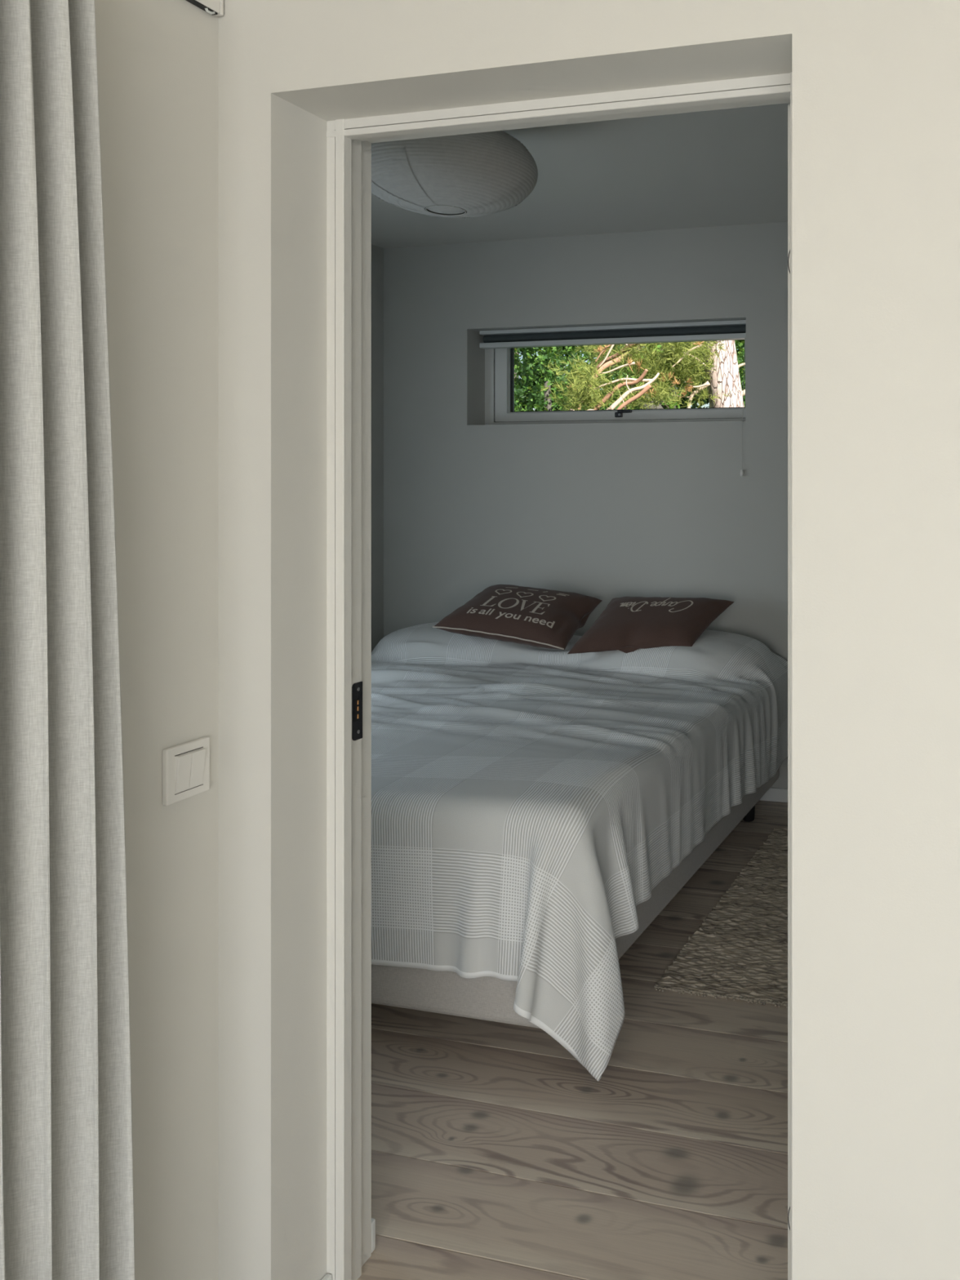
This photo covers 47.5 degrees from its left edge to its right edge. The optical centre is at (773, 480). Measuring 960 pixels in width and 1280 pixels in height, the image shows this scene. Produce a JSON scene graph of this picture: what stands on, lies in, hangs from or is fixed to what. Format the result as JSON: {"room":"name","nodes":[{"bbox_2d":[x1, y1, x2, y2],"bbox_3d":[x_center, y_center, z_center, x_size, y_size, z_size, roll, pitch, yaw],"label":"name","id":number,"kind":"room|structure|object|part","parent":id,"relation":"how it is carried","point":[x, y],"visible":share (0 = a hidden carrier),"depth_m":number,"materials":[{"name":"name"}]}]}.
{"room":"living room","nodes":[
{"label":"living room","id":0,"kind":"room"},
{"bbox_2d":[94,0,218,1279],"bbox_3d":[-1.538,0.070,-0.429,0.140,2.720,4.392,0,0,15],"label":"wall","id":1,"kind":"structure","parent":0,"point":[157,60],"depth_m":1.58,"materials":[{"name":"paint"}]},
{"bbox_2d":[0,0,134,1279],"bbox_3d":[-0.992,0.360,1.033,0.114,2.110,0.742,0,0,15],"label":"curtain","id":2,"kind":"object","parent":1,"relation":"hanging from","point":[67,1194],"visible":1,"depth_m":1.30,"materials":[{"name":"fabric"}]},
{"bbox_2d":[162,736,209,805],"bbox_3d":[-0.923,0.458,1.608,0.017,0.086,0.084,0,0,15],"label":"light switch","id":3,"kind":"object","parent":1,"relation":"attached to","point":[185,766],"visible":1,"depth_m":1.60,"materials":[{"name":"white plastic"}]},
{"bbox_2d":[185,0,223,16],"bbox_3d":[-0.995,-0.838,1.339,0.014,0.169,0.688,0,0,15],"label":"rail","id":4,"kind":"object","parent":1,"relation":"attached to","point":[215,7],"depth_m":1.65,"materials":[{"name":"white plastic"}]},
{"bbox_2d":[371,244,383,651],"bbox_3d":[-2.357,-0.020,3.735,0.148,2.900,2.768,0,0,15],"label":"wall","id":5,"kind":"structure","parent":0,"point":[377,252],"depth_m":5.00,"materials":[{"name":"paint"}]},
{"bbox_2d":[357,800,787,1279],"bbox_3d":[-0.645,1.480,3.162,3.750,0.100,3.008,0,0,15],"label":"floor","id":6,"kind":"structure","parent":0,"point":[496,1154],"depth_m":2.22,"materials":[{"name":"brown wood"}]},
{"bbox_2d":[371,768,779,1028],"bbox_3d":[-1.146,1.130,3.708,1.865,0.600,2.150,0,0,15],"label":"bed","id":7,"kind":"object","parent":6,"relation":"on","point":[491,998],"visible":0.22,"depth_m":2.54,"materials":[{"name":"fabric"}]},
{"bbox_2d":[371,622,787,1080],"bbox_3d":[-1.099,1.021,3.663,2.144,0.744,2.314,0,0,15],"label":"bedspread","id":8,"kind":"object","parent":7,"relation":"on","point":[526,800],"visible":0.59,"depth_m":2.75,"materials":[{"name":"white fabric"}]},
{"bbox_2d":[432,584,602,649],"bbox_3d":[-1.099,0.584,4.417,0.623,0.236,0.387,0,0,6],"label":"cushion","id":9,"kind":"object","parent":8,"relation":"on","point":[543,618],"visible":1,"depth_m":4.30,"materials":[{"name":"brown fabric"}]},
{"bbox_2d":[495,589,511,594],"bbox_3d":[-1.181,0.488,4.456,0.068,0.019,0.052,0,0,-27],"label":"print","id":10,"kind":"object","parent":9,"relation":"attached to","point":[497,591],"depth_m":4.45},
{"bbox_2d":[516,591,533,597],"bbox_3d":[-1.085,0.498,4.443,0.068,0.021,0.050,0,0,-28],"label":"print","id":11,"kind":"object","parent":9,"relation":"attached to","point":[519,594],"depth_m":4.44},
{"bbox_2d":[538,595,555,601],"bbox_3d":[-0.984,0.512,4.431,0.068,0.022,0.050,0,0,-29],"label":"print","id":12,"kind":"object","parent":9,"relation":"attached to","point":[541,597],"depth_m":4.43},
{"bbox_2d":[567,596,734,653],"bbox_3d":[-0.507,0.609,4.293,0.624,0.205,0.379,0,0,8],"label":"cushion","id":13,"kind":"object","parent":8,"relation":"on","point":[627,624],"visible":1,"depth_m":4.22,"materials":[{"name":"brown fabric"}]},
{"bbox_3d":[-0.107,1.377,4.292,0.058,0.106,0.058,0,0,15],"label":"leg","id":14,"kind":"part","parent":7,"relation":"part of","materials":[{"name":"black plastic"}]},
{"bbox_2d":[653,827,787,1008],"bbox_3d":[0.170,1.420,3.428,0.708,0.018,1.369,0,0,15],"label":"rag rug","id":15,"kind":"object","parent":6,"relation":"on","point":[740,951],"visible":0.36,"depth_m":3.13,"materials":[{"name":"beige fabric"}]},
{"bbox_2d":[371,102,790,248],"bbox_3d":[-0.547,-1.309,3.261,3.890,0.322,2.768,0,0,15],"label":"ceiling","id":16,"kind":"structure","parent":0,"point":[728,166],"depth_m":3.92,"materials":[{"name":"paint"}]},
{"bbox_2d":[371,130,537,217],"bbox_3d":[-0.998,-0.982,3.100,0.546,0.330,0.546,0,0,15],"label":"paper lantern","id":17,"kind":"object","parent":16,"relation":"hanging from","point":[474,175],"visible":0.62,"depth_m":2.94,"materials":[{"name":"white paper"}]},
{"bbox_2d":[383,222,787,788],"bbox_3d":[-0.159,-0.020,4.745,3.890,2.900,0.300,0,0,15],"label":"wall","id":18,"kind":"structure","parent":0,"point":[605,512],"depth_m":4.79,"materials":[{"name":"paint"}]},
{"bbox_2d":[484,339,746,424],"bbox_3d":[-0.753,-0.498,4.962,1.404,0.465,0.144,0,0,15],"label":"window","id":19,"kind":"structure","parent":18,"relation":"in","point":[499,362],"depth_m":5.01,"materials":[{"name":"white paint"}]},
{"bbox_2d":[479,320,746,476],"bbox_3d":[-0.776,-0.372,4.816,1.363,0.714,0.165,0,0,15],"label":"roller blind","id":20,"kind":"object","parent":19,"relation":"attached to","point":[732,330],"visible":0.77,"depth_m":4.81,"materials":[{"name":"fabric"}]},
{"bbox_3d":[-0.769,-0.720,4.851,1.360,0.018,0.093,0,0,15],"label":"head rail","id":21,"kind":"part","parent":20,"relation":"part of","materials":[{"name":"white metal"}]},
{"bbox_3d":[-0.774,-0.657,4.830,1.360,0.024,0.048,0,0,15],"label":"rail","id":22,"kind":"part","parent":20,"relation":"part of","materials":[{"name":"white metal"}]},
{"bbox_3d":[-0.144,-0.032,4.574,0.017,0.034,0.017,0,0,15],"label":"cord knob","id":23,"kind":"part","parent":20,"relation":"part of","materials":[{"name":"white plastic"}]},
{"bbox_3d":[-0.137,-0.358,4.608,0.003,0.625,0.065,0,0,11],"label":"pull cord","id":24,"kind":"part","parent":20,"relation":"part of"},
{"bbox_3d":[-0.747,-0.314,4.907,0.036,0.024,0.016,0,0,15],"label":"handle","id":25,"kind":"part","parent":19,"relation":"part of","materials":[{"name":"metal"}]},
{"bbox_3d":[-0.716,-0.330,4.886,0.072,0.016,0.014,0,0,15],"label":"lever","id":26,"kind":"part","parent":19,"relation":"part of","materials":[{"name":"metal"}]},
{"bbox_2d":[760,787,787,802],"bbox_3d":[-0.195,1.400,4.592,3.602,0.060,0.014,0,0,15],"label":"baseboard","id":27,"kind":"structure","parent":18,"relation":"attached to","point":[772,794],"depth_m":4.53,"materials":[{"name":"white paint"}]},
{"bbox_2d":[218,0,959,1279],"bbox_3d":[0.044,0.070,1.551,5.900,2.720,0.240,0,0,15],"label":"wall","id":28,"kind":"structure","parent":0,"point":[876,83],"depth_m":1.43,"materials":[{"name":"paint"}]},
{"bbox_2d":[321,1273,332,1279],"bbox_3d":[-0.791,1.406,1.714,0.012,0.048,0.133,0,0,15],"label":"baseboard","id":29,"kind":"structure","parent":28,"relation":"attached to","point":[327,1277],"depth_m":1.77,"materials":[{"name":"white paint"}]},
{"bbox_2d":[371,1217,375,1253],"bbox_3d":[-1.688,1.401,2.137,1.956,0.058,0.016,0,0,15],"label":"baseboard","id":30,"kind":"structure","parent":28,"relation":"attached to","point":[373,1220],"depth_m":1.89,"materials":[{"name":"white paint"}]},
{"bbox_2d":[326,72,791,1279],"bbox_3d":[-0.252,0.402,2.086,0.868,2.057,0.862,0,0,15],"label":"door frame","id":31,"kind":"structure","parent":28,"relation":"in","point":[348,141],"depth_m":1.78,"materials":[{"name":"paint"}]},
{"bbox_3d":[-0.745,0.413,1.823,0.002,0.102,0.027,0,0,15],"label":"strike plate","id":32,"kind":"part","parent":31,"relation":"part of","materials":[{"name":"metal"}]},
{"label":"outside","id":33,"kind":"structure","parent":0,"visible":0},
{"bbox_3d":[6.294,1.830,24.045,60.000,0.200,40.290,0,0,15],"label":"ground","id":34,"kind":"structure","parent":33,"visible":0},
{"bbox_2d":[514,347,540,411],"bbox_3d":[-2.630,-0.420,9.073,1.140,4.307,1.065,0,0,40],"label":"broadleaf tree","id":35,"kind":"object","parent":34,"relation":"on","point":[531,360],"visible":0.05,"depth_m":9.03,"materials":[{"name":"green plant"}]},
{"bbox_2d":[514,344,676,411],"bbox_3d":[-2.521,-0.854,11.049,3.100,5.179,2.349,0,0,8],"label":"broadleaf tree","id":36,"kind":"object","parent":34,"relation":"on","point":[547,403],"visible":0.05,"depth_m":11.04,"materials":[{"name":"green plant"}]},
{"bbox_2d":[514,339,745,411],"bbox_3d":[-2.278,-1.549,15.992,11.526,6.851,2.572,0,0,15],"label":"hedge","id":37,"kind":"object","parent":34,"relation":"on","point":[541,366],"visible":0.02,"depth_m":15.64,"materials":[{"name":"green plant"}]},
{"bbox_3d":[-4.194,-0.670,16.506,0.187,4.800,0.187,0,0,15],"label":"stem","id":38,"kind":"part","parent":37,"relation":"part of","materials":[{"name":"green plant"}]},
{"bbox_2d":[541,340,745,410],"bbox_3d":[-0.733,-1.668,7.353,1.642,6.828,2.872,0,0,-2],"label":"pine tree","id":39,"kind":"object","parent":34,"relation":"on","point":[722,384],"visible":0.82,"depth_m":6.62,"materials":[{"name":"green plant"}]},
{"bbox_2d":[630,385,663,408],"bbox_3d":[-0.435,0.164,7.817,0.240,2.148,3.021,0,0,-36],"label":"leaning trunk","id":40,"kind":"object","parent":34,"relation":"on","point":[660,406],"visible":0.02,"depth_m":8.63,"materials":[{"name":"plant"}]},
{"bbox_2d":[622,342,680,408],"bbox_3d":[-1.081,0.266,9.008,0.550,2.932,0.609,0,0,-17],"label":"leafy shrub","id":41,"kind":"object","parent":34,"relation":"on","point":[668,406],"visible":0.02,"depth_m":8.98,"materials":[{"name":"green plant"}]},
{"bbox_2d":[655,343,675,408],"bbox_3d":[-1.013,-1.918,9.581,1.623,7.306,1.598,0,0,44],"label":"tree","id":42,"kind":"object","parent":34,"relation":"on","point":[664,406],"visible":0.02,"depth_m":9.22,"materials":[{"name":"green plant"}]},
{"bbox_2d":[708,340,745,408],"bbox_3d":[-0.138,-0.456,9.912,1.168,4.378,1.113,0,0,15],"label":"broadleaf tree","id":43,"kind":"object","parent":34,"relation":"on","point":[740,354],"visible":0.02,"depth_m":9.74,"materials":[{"name":"green plant"}]}
]}

